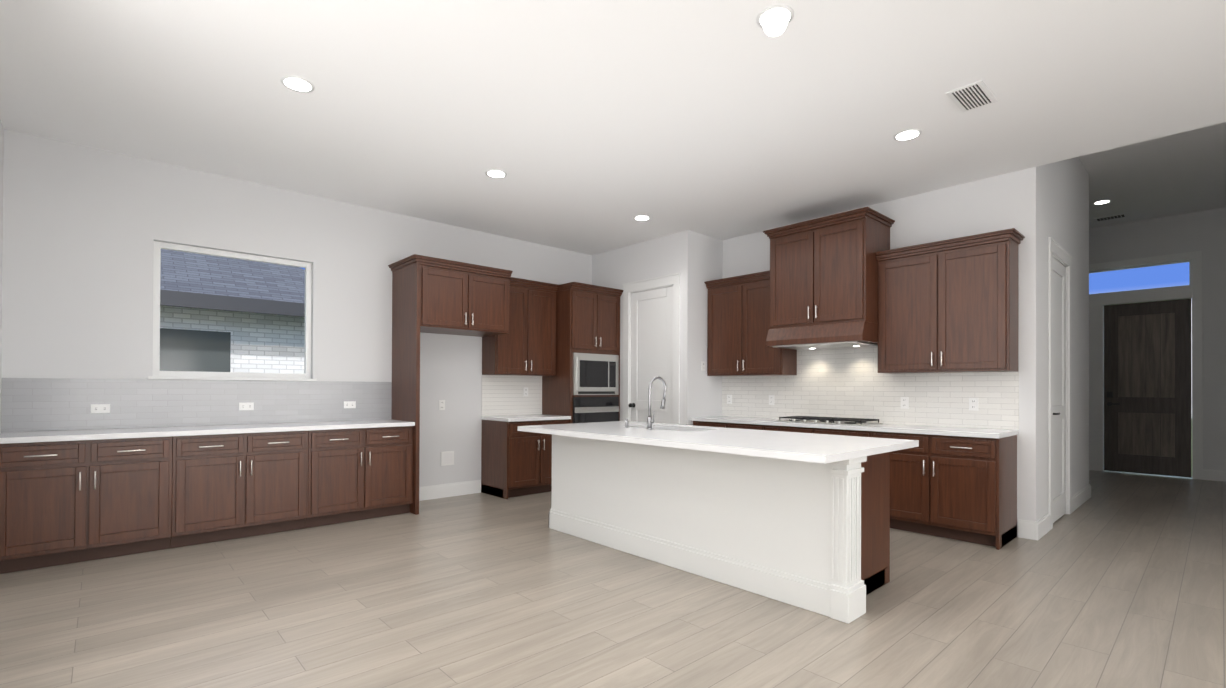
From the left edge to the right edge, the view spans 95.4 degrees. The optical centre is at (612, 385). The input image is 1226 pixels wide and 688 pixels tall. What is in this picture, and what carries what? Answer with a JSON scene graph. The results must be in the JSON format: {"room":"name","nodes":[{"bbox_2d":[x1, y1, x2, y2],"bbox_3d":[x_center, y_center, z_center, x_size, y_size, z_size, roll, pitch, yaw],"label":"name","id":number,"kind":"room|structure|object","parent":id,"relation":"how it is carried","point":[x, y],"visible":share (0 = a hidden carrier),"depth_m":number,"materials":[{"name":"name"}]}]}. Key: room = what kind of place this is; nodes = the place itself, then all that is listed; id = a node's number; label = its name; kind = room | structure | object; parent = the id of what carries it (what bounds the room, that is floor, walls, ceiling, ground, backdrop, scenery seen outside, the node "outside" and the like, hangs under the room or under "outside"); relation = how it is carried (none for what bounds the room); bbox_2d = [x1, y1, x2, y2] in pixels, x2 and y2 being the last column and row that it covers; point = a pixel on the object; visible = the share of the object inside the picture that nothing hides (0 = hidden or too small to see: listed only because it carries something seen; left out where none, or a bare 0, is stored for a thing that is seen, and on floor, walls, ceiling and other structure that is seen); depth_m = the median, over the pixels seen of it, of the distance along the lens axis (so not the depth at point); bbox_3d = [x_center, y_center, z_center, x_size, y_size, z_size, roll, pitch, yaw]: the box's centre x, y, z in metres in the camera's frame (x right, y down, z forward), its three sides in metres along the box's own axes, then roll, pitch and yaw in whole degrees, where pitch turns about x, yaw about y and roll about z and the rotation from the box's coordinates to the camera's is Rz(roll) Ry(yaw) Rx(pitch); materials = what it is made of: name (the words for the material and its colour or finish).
{"room":"kitchen","nodes":[
{"label":"kitchen","id":0,"kind":"room"},
{"bbox_2d":[0,120,3,432],"bbox_3d":[-1.226,-0.319,0.425,0.140,3.170,9.870,1,0,-43],"label":"wall","id":1,"kind":"structure","parent":0,"point":[1,182],"depth_m":4.07,"materials":[{"name":"white paint"}]},
{"bbox_2d":[1,129,591,486],"bbox_3d":[-2.507,-0.292,6.040,5.840,3.170,0.140,1,0,-43],"label":"wall","id":2,"kind":"structure","parent":0,"point":[84,228],"depth_m":4.90,"materials":[{"name":"white paint"}]},
{"bbox_2d":[91,404,109,412],"bbox_3d":[-4.104,0.187,4.463,0.115,0.072,0.008,1,0,-43],"label":"outlet","id":3,"kind":"object","parent":2,"relation":"attached to","point":[95,408],"depth_m":4.46,"materials":[{"name":"white plastic"}]},
{"bbox_2d":[1,378,391,432],"bbox_3d":[-3.453,0.156,5.071,2.858,0.403,0.008,1,0,-43],"label":"tile backsplash","id":4,"kind":"structure","parent":2,"relation":"attached to","point":[42,404],"depth_m":4.79,"materials":[{"name":"white tile"}]},
{"bbox_2d":[148,241,316,380],"bbox_3d":[-3.451,-0.636,5.139,1.285,1.178,0.135,1,0,-43],"label":"window","id":5,"kind":"structure","parent":2,"relation":"in","point":[183,375],"depth_m":5.06,"materials":[{"name":"white"}]},
{"bbox_2d":[239,402,253,409],"bbox_3d":[-3.374,0.194,5.132,0.115,0.072,0.008,1,0,-43],"label":"outlet","id":6,"kind":"object","parent":2,"relation":"attached to","point":[248,405],"depth_m":5.13,"materials":[{"name":"white plastic"}]},
{"bbox_2d":[344,401,355,407],"bbox_3d":[-2.711,0.200,5.740,0.115,0.072,0.008,1,0,-43],"label":"outlet","id":7,"kind":"object","parent":2,"relation":"attached to","point":[347,404],"depth_m":5.74,"materials":[{"name":"white plastic"}]},
{"bbox_2d":[439,400,444,409],"bbox_3d":[-1.972,0.227,6.428,0.072,0.115,0.008,1,0,-43],"label":"outlet","id":8,"kind":"object","parent":2,"relation":"attached to","point":[441,402],"depth_m":6.43,"materials":[{"name":"white plastic"}]},
{"bbox_2d":[441,451,453,465],"bbox_3d":[-1.922,0.848,6.471,0.160,0.160,0.011,1,0,-43],"label":"outlet","id":9,"kind":"object","parent":2,"relation":"attached to","point":[447,457],"depth_m":6.46,"materials":[{"name":"white plastic"}]},
{"bbox_2d":[419,480,480,500],"bbox_3d":[-1.985,1.219,6.410,1.030,0.154,0.016,1,0,-43],"label":"baseboard","id":10,"kind":"structure","parent":2,"relation":"attached to","point":[467,487],"depth_m":6.48,"materials":[{"name":"white wood"}]},
{"bbox_2d":[388,254,512,336],"bbox_3d":[-1.780,-0.944,6.144,1.136,0.700,0.687,1,0,-43],"label":"upper cabinet","id":11,"kind":"object","parent":2,"relation":"attached to","point":[462,298],"visible":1,"depth_m":5.92,"materials":[{"name":"brown wood"}]},
{"bbox_2d":[482,375,541,415],"bbox_3d":[-1.268,0.126,7.074,0.888,0.503,0.008,1,0,-43],"label":"tile backsplash","id":12,"kind":"structure","parent":2,"relation":"attached to","point":[502,395],"depth_m":7.04,"materials":[{"name":"white tile"}]},
{"bbox_2d":[482,277,558,375],"bbox_3d":[-1.140,-0.707,6.944,0.888,1.160,0.372,1,0,-43],"label":"upper cabinet","id":13,"kind":"object","parent":2,"relation":"attached to","point":[525,345],"visible":0.88,"depth_m":6.83,"materials":[{"name":"brown wood"}]},
{"bbox_2d":[523,387,527,395],"bbox_3d":[-1.126,0.085,7.193,0.072,0.115,0.008,1,0,-43],"label":"outlet","id":14,"kind":"object","parent":2,"relation":"attached to","point":[525,389],"depth_m":7.19,"materials":[{"name":"white plastic"}]},
{"bbox_2d":[0,470,1225,687],"bbox_3d":[3.301,1.368,4.572,12.760,0.120,10.470,1,0,-43],"label":"floor","id":15,"kind":"structure","parent":0,"point":[1116,580],"depth_m":3.15,"materials":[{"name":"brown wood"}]},
{"bbox_2d":[0,436,171,573],"bbox_3d":[-3.945,0.834,4.190,0.951,0.885,0.636,1,0,-43],"label":"base cabinet","id":16,"kind":"object","parent":15,"relation":"on","point":[64,502],"visible":0.98,"depth_m":3.97,"materials":[{"name":"brown wood"}]},
{"bbox_2d":[171,431,307,547],"bbox_3d":[-3.243,0.840,4.833,0.952,0.885,0.636,1,0,-43],"label":"base cabinet","id":17,"kind":"object","parent":15,"relation":"on","point":[231,486],"visible":0.98,"depth_m":4.60,"materials":[{"name":"brown wood"}]},
{"bbox_2d":[0,419,414,443],"bbox_3d":[-3.244,0.377,4.840,2.858,0.039,0.627,1,0,-43],"label":"countertop","id":18,"kind":"structure","parent":17,"relation":"on","point":[46,436],"depth_m":4.46,"materials":[{"name":"white stone"}]},
{"bbox_2d":[305,426,412,527],"bbox_3d":[-2.540,0.847,5.478,0.952,0.885,0.636,1,0,-43],"label":"base cabinet","id":19,"kind":"object","parent":15,"relation":"on","point":[356,474],"visible":0.98,"depth_m":5.24,"materials":[{"name":"brown wood"}]},
{"bbox_2d":[391,264,420,514],"bbox_3d":[-2.169,0.038,5.816,0.040,2.508,0.642,1,0,-43],"label":"panel","id":20,"kind":"object","parent":15,"relation":"on","point":[406,284],"visible":0.75,"depth_m":5.72,"materials":[{"name":"brown wood"}]},
{"bbox_2d":[481,419,568,498],"bbox_3d":[-1.057,0.860,6.837,0.889,0.885,0.636,1,0,-43],"label":"base cabinet","id":21,"kind":"object","parent":15,"relation":"on","point":[515,462],"visible":0.65,"depth_m":6.54,"materials":[{"name":"brown wood"}]},
{"bbox_2d":[481,414,570,421],"bbox_3d":[-1.063,0.397,6.839,0.902,0.039,0.627,1,0,-43],"label":"countertop","id":22,"kind":"structure","parent":21,"relation":"on","point":[516,418],"depth_m":6.66,"materials":[{"name":"white stone"}]},
{"bbox_2d":[542,282,622,423],"bbox_3d":[-0.402,0.014,7.423,0.856,2.590,0.662,1,0,-43],"label":"tall cabinet","id":23,"kind":"object","parent":15,"relation":"on","point":[587,318],"visible":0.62,"depth_m":7.12,"materials":[{"name":"brown wood"}]},
{"bbox_2d":[573,353,618,394],"bbox_3d":[-0.208,-0.141,7.213,0.766,0.530,0.036,1,0,-43],"label":"built-in microwave","id":24,"kind":"object","parent":23,"relation":"in","point":[595,374],"visible":1,"depth_m":7.18,"materials":[{"name":"silver metal"}]},
{"bbox_2d":[573,397,618,422],"bbox_3d":[-0.194,0.508,7.191,0.766,0.720,0.086,1,0,-43],"label":"wall oven","id":25,"kind":"object","parent":23,"relation":"in","point":[594,409],"visible":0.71,"depth_m":7.17,"materials":[{"name":"black"}]},
{"bbox_2d":[549,435,866,623],"bbox_3d":[0.424,0.847,4.107,0.225,0.892,2.765,1,0,-43],"label":"island base","id":26,"kind":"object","parent":15,"relation":"on","point":[786,531],"depth_m":3.63,"materials":[{"name":"white paint"}]},
{"bbox_2d":[693,421,765,429],"bbox_3d":[1.494,0.869,6.531,0.636,0.885,0.996,1,0,-43],"label":"base cabinet","id":27,"kind":"object","parent":15,"relation":"on","point":[731,425],"visible":0.17,"depth_m":6.31,"materials":[{"name":"brown wood"}]},
{"bbox_2d":[766,425,871,436],"bbox_3d":[2.210,0.868,5.750,0.636,0.885,1.119,1,0,-43],"label":"base cabinet","id":28,"kind":"object","parent":15,"relation":"on","point":[822,431],"visible":0.08,"depth_m":5.51,"materials":[{"name":"brown wood"}]},
{"bbox_2d":[691,416,1018,438],"bbox_3d":[2.219,0.405,5.752,0.627,0.039,3.124,1,0,-43],"label":"countertop","id":29,"kind":"structure","parent":28,"relation":"on","point":[957,431],"depth_m":5.13,"materials":[{"name":"white stone"}]},
{"bbox_2d":[774,416,881,425],"bbox_3d":[2.206,0.361,5.761,0.510,0.046,0.920,1,0,-43],"label":"gas cooktop","id":30,"kind":"object","parent":29,"relation":"in","point":[833,420],"visible":1,"depth_m":5.63,"materials":[{"name":"silver metal"}]},
{"bbox_2d":[861,452,889,594],"bbox_3d":[1.376,0.849,3.697,0.676,0.892,0.640,1,0,-43],"label":"base cabinet","id":31,"kind":"object","parent":15,"relation":"on","point":[875,524],"visible":0.02,"depth_m":3.48,"materials":[{"name":"brown wood"}]},
{"bbox_2d":[518,421,918,463],"bbox_3d":[0.590,0.381,4.280,1.285,0.040,2.820,1,0,-43],"label":"countertop","id":32,"kind":"structure","parent":31,"relation":"on","point":[815,448],"depth_m":3.70,"materials":[{"name":"white stone"}]},
{"bbox_2d":[625,419,628,427],"bbox_3d":[0.117,0.323,4.769,0.032,0.074,0.032,1,0,-43],"label":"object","id":33,"kind":"structure","parent":32,"relation":"on","point":[626,423],"depth_m":4.76,"materials":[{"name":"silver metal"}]},
{"bbox_2d":[646,377,666,429],"bbox_3d":[0.377,0.144,4.616,0.229,0.434,0.094,1,0,-43],"label":"island faucet","id":34,"kind":"object","parent":32,"relation":"on","point":[650,421],"visible":1,"depth_m":4.57,"materials":[{"name":"silver metal"}]},
{"bbox_2d":[872,431,1016,549],"bbox_3d":[2.924,0.866,4.971,0.636,0.885,0.994,1,0,-43],"label":"base cabinet","id":35,"kind":"object","parent":15,"relation":"on","point":[960,488],"visible":0.79,"depth_m":4.68,"materials":[{"name":"brown wood"}]},
{"bbox_2d":[0,0,1225,254],"bbox_3d":[1.078,-2.283,2.542,6.690,0.800,10.470,1,0,-43],"label":"ceiling","id":36,"kind":"structure","parent":0,"point":[592,126],"depth_m":3.63,"materials":[{"name":"white paint"}]},
{"bbox_2d":[281,76,314,92],"bbox_3d":[-1.975,-1.886,3.493,0.186,0.007,0.186,1,0,-43],"label":"recessed light","id":37,"kind":"object","parent":36,"relation":"in","point":[296,83],"visible":1,"depth_m":3.49,"materials":[{"name":"white glass"}]},
{"bbox_2d":[486,169,506,177],"bbox_3d":[-1.034,-1.874,4.938,0.186,0.007,0.186,1,0,-43],"label":"recessed light","id":38,"kind":"object","parent":36,"relation":"in","point":[494,173],"visible":1,"depth_m":4.92,"materials":[{"name":"white glass"}]},
{"bbox_2d":[634,215,649,220],"bbox_3d":[0.322,-1.861,6.196,0.186,0.007,0.186,1,0,-43],"label":"recessed light","id":39,"kind":"object","parent":36,"relation":"in","point":[642,217],"visible":0.98,"depth_m":6.17,"materials":[{"name":"white glass"}]},
{"bbox_2d":[756,5,793,29],"bbox_3d":[0.828,-1.878,2.847,0.186,0.007,0.186,1,0,-43],"label":"recessed light","id":40,"kind":"object","parent":36,"relation":"in","point":[774,17],"visible":1,"depth_m":2.84,"materials":[{"name":"white glass"}]},
{"bbox_2d":[893,129,921,140],"bbox_3d":[2.194,-1.865,4.154,0.186,0.007,0.186,1,0,-43],"label":"recessed light","id":41,"kind":"object","parent":36,"relation":"in","point":[908,134],"visible":1,"depth_m":4.14,"materials":[{"name":"white glass"}]},
{"bbox_2d":[946,80,997,112],"bbox_3d":[2.326,-1.865,3.610,0.360,0.011,0.200,1,0,-43],"label":"ceiling vent","id":42,"kind":"object","parent":36,"relation":"in","point":[974,95],"visible":0.98,"depth_m":3.59,"materials":[{"name":"white metal"}]},
{"bbox_2d":[592,230,694,424],"bbox_3d":[0.296,-0.613,7.411,0.140,3.850,1.910,1,0,-43],"label":"wall","id":43,"kind":"structure","parent":0,"point":[670,254],"depth_m":6.88,"materials":[{"name":"white paint"}]},
{"bbox_2d":[623,273,680,424],"bbox_3d":[0.505,-0.025,7.130,0.202,2.669,1.001,1,0,-43],"label":"pantry door","id":44,"kind":"structure","parent":43,"relation":"in","point":[651,328],"depth_m":7.11,"materials":[{"name":"white wood"}]},
{"bbox_2d":[695,232,722,416],"bbox_3d":[1.161,-0.272,6.975,0.550,3.170,0.100,1,0,-43],"label":"wall","id":45,"kind":"structure","parent":0,"point":[708,267],"depth_m":6.88,"materials":[{"name":"white paint"}]},
{"bbox_2d":[701,361,704,370],"bbox_3d":[1.112,-0.238,6.857,0.072,0.115,0.008,1,0,-43],"label":"outlet","id":46,"kind":"object","parent":45,"relation":"attached to","point":[702,365],"visible":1,"depth_m":6.85,"materials":[{"name":"white plastic"}]},
{"bbox_2d":[723,166,1038,536],"bbox_3d":[2.499,-0.612,6.029,0.140,3.850,3.385,1,0,-43],"label":"wall","id":47,"kind":"structure","parent":0,"point":[1000,202],"depth_m":4.90,"materials":[{"name":"white paint"}]},
{"bbox_2d":[704,270,796,375],"bbox_3d":[1.612,-0.697,6.614,0.372,1.160,1.036,1,0,-43],"label":"upper cabinet","id":48,"kind":"object","parent":47,"relation":"attached to","point":[738,317],"visible":0.88,"depth_m":6.51,"materials":[{"name":"brown wood"}]},
{"bbox_2d":[763,207,894,346],"bbox_3d":[2.209,-1.032,5.767,0.642,1.235,1.111,1,0,-43],"label":"upper cabinet","id":49,"kind":"object","parent":47,"relation":"attached to","point":[823,279],"visible":0.96,"depth_m":5.49,"materials":[{"name":"brown wood"}]},
{"bbox_2d":[772,341,877,349],"bbox_3d":[2.200,-0.407,5.757,0.565,0.014,0.899,1,0,-43],"label":"hood insert","id":50,"kind":"object","parent":49,"relation":"attached to","point":[830,345],"visible":0.96,"depth_m":5.64,"materials":[{"name":"silver metal"}]},
{"bbox_2d":[722,346,1018,429],"bbox_3d":[2.450,-0.012,5.965,0.008,0.797,3.124,1,0,-43],"label":"tile backsplash","id":51,"kind":"structure","parent":47,"relation":"attached to","point":[849,382],"depth_m":5.75,"materials":[{"name":"white tile"}]},
{"bbox_2d":[727,395,731,403],"bbox_3d":[1.466,0.174,7.023,0.008,0.115,0.072,1,0,-43],"label":"outlet","id":52,"kind":"object","parent":51,"relation":"attached to","point":[729,397],"depth_m":7.02,"materials":[{"name":"white plastic"}]},
{"bbox_2d":[769,395,773,404],"bbox_3d":[1.872,0.174,6.581,0.008,0.115,0.072,1,0,-43],"label":"outlet","id":53,"kind":"object","parent":51,"relation":"attached to","point":[771,397],"depth_m":6.58,"materials":[{"name":"white plastic"}]},
{"bbox_2d":[901,397,908,408],"bbox_3d":[2.872,0.171,5.490,0.008,0.115,0.072,1,0,-43],"label":"outlet","id":54,"kind":"object","parent":51,"relation":"attached to","point":[904,400],"depth_m":5.48,"materials":[{"name":"white plastic"}]},
{"bbox_2d":[969,398,977,410],"bbox_3d":[3.270,0.171,5.055,0.008,0.115,0.072,1,0,-43],"label":"outlet","id":55,"kind":"object","parent":51,"relation":"attached to","point":[973,404],"depth_m":5.05,"materials":[{"name":"white plastic"}]},
{"bbox_2d":[875,228,1024,373],"bbox_3d":[3.027,-0.700,5.070,0.372,1.160,1.110,1,0,-43],"label":"upper cabinet","id":56,"kind":"object","parent":47,"relation":"attached to","point":[948,306],"visible":1,"depth_m":4.92,"materials":[{"name":"brown wood"}]},
{"bbox_2d":[1039,157,1088,518],"bbox_3d":[4.638,-0.605,5.789,2.690,3.850,0.140,1,0,-43],"label":"wall","id":57,"kind":"structure","parent":0,"point":[1064,204],"depth_m":5.91,"materials":[{"name":"white paint"}]},
{"bbox_2d":[1034,513,1049,540],"bbox_3d":[3.766,1.234,4.878,0.512,0.154,0.017,1,0,-43],"label":"baseboard","id":58,"kind":"structure","parent":57,"relation":"attached to","point":[1036,530],"depth_m":4.82,"materials":[{"name":"white wood"}]},
{"bbox_2d":[1048,237,1071,529],"bbox_3d":[4.312,-0.014,5.458,1.070,2.661,0.182,1,0,-43],"label":"hall door","id":59,"kind":"structure","parent":57,"relation":"in","point":[1059,390],"depth_m":5.52,"materials":[{"name":"white wood"}]},
{"bbox_2d":[1072,484,1090,511],"bbox_3d":[5.212,1.247,6.204,1.292,0.154,0.017,1,0,-43],"label":"baseboard","id":60,"kind":"structure","parent":57,"relation":"attached to","point":[1084,494],"depth_m":6.17,"materials":[{"name":"white wood"}]},
{"bbox_2d":[1079,122,1225,228],"bbox_3d":[5.782,-2.579,6.855,6.070,0.120,10.470,1,0,-43],"label":"ceiling","id":61,"kind":"structure","parent":0,"point":[1176,174],"depth_m":6.74,"materials":[{"name":"white paint"}]},
{"bbox_2d":[1093,200,1110,204],"bbox_3d":[6.693,-2.507,7.629,0.186,0.007,0.186,1,0,-43],"label":"recessed light","id":62,"kind":"object","parent":61,"relation":"in","point":[1101,202],"visible":1,"depth_m":7.63,"materials":[{"name":"white glass"}]},
{"bbox_2d":[1094,213,1127,221],"bbox_3d":[7.416,-2.498,8.305,0.200,0.011,0.360,1,0,-43],"label":"ceiling vent","id":63,"kind":"object","parent":61,"relation":"in","point":[1110,217],"visible":1,"depth_m":8.29,"materials":[{"name":"white"}]},
{"bbox_2d":[1089,207,1225,470],"bbox_3d":[7.842,-0.575,8.739,0.140,3.850,9.870,1,0,-43],"label":"wall","id":64,"kind":"structure","parent":0,"point":[1204,232],"depth_m":7.96,"materials":[{"name":"white paint"}]},
{"bbox_2d":[1089,251,1202,479],"bbox_3d":[7.896,-0.291,8.619,0.106,3.279,1.680,1,0,-43],"label":"door frame","id":65,"kind":"structure","parent":64,"relation":"attached to","point":[1192,290],"depth_m":8.44,"materials":[{"name":"white"}]},
{"bbox_2d":[1104,299,1191,477],"bbox_3d":[8.050,0.039,8.420,0.105,2.596,0.956,1,0,-43],"label":"front door","id":66,"kind":"structure","parent":64,"relation":"in","point":[1147,395],"depth_m":8.41,"materials":[{"name":"brown wood"}]},
{"bbox_2d":[1203,469,1225,481],"bbox_3d":[9.759,1.267,6.512,0.017,0.154,3.940,1,0,-43],"label":"baseboard","id":67,"kind":"structure","parent":64,"relation":"attached to","point":[1208,474],"depth_m":7.87,"materials":[{"name":"white"}]},
{"bbox_3d":[2.362,1.672,12.075,70.000,0.050,65.000,1,0,-43],"label":"ground","id":68,"kind":"structure","parent":0,"visible":0},
{"bbox_2d":[160,290,304,372],"bbox_3d":[-9.386,0.105,9.773,8.550,2.960,6.560,1,0,-43],"label":"house","id":69,"kind":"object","parent":68,"relation":"on","point":[200,332],"visible":0.25,"depth_m":8.90,"materials":[{"name":"grey brick"}]},
{"bbox_2d":[160,249,304,302],"bbox_3d":[-9.711,-2.874,10.158,8.550,3.000,7.560,1,0,-43],"label":"roof","id":70,"kind":"structure","parent":69,"relation":"on","point":[181,271],"depth_m":9.06,"materials":[{"name":"grey"}]}
]}

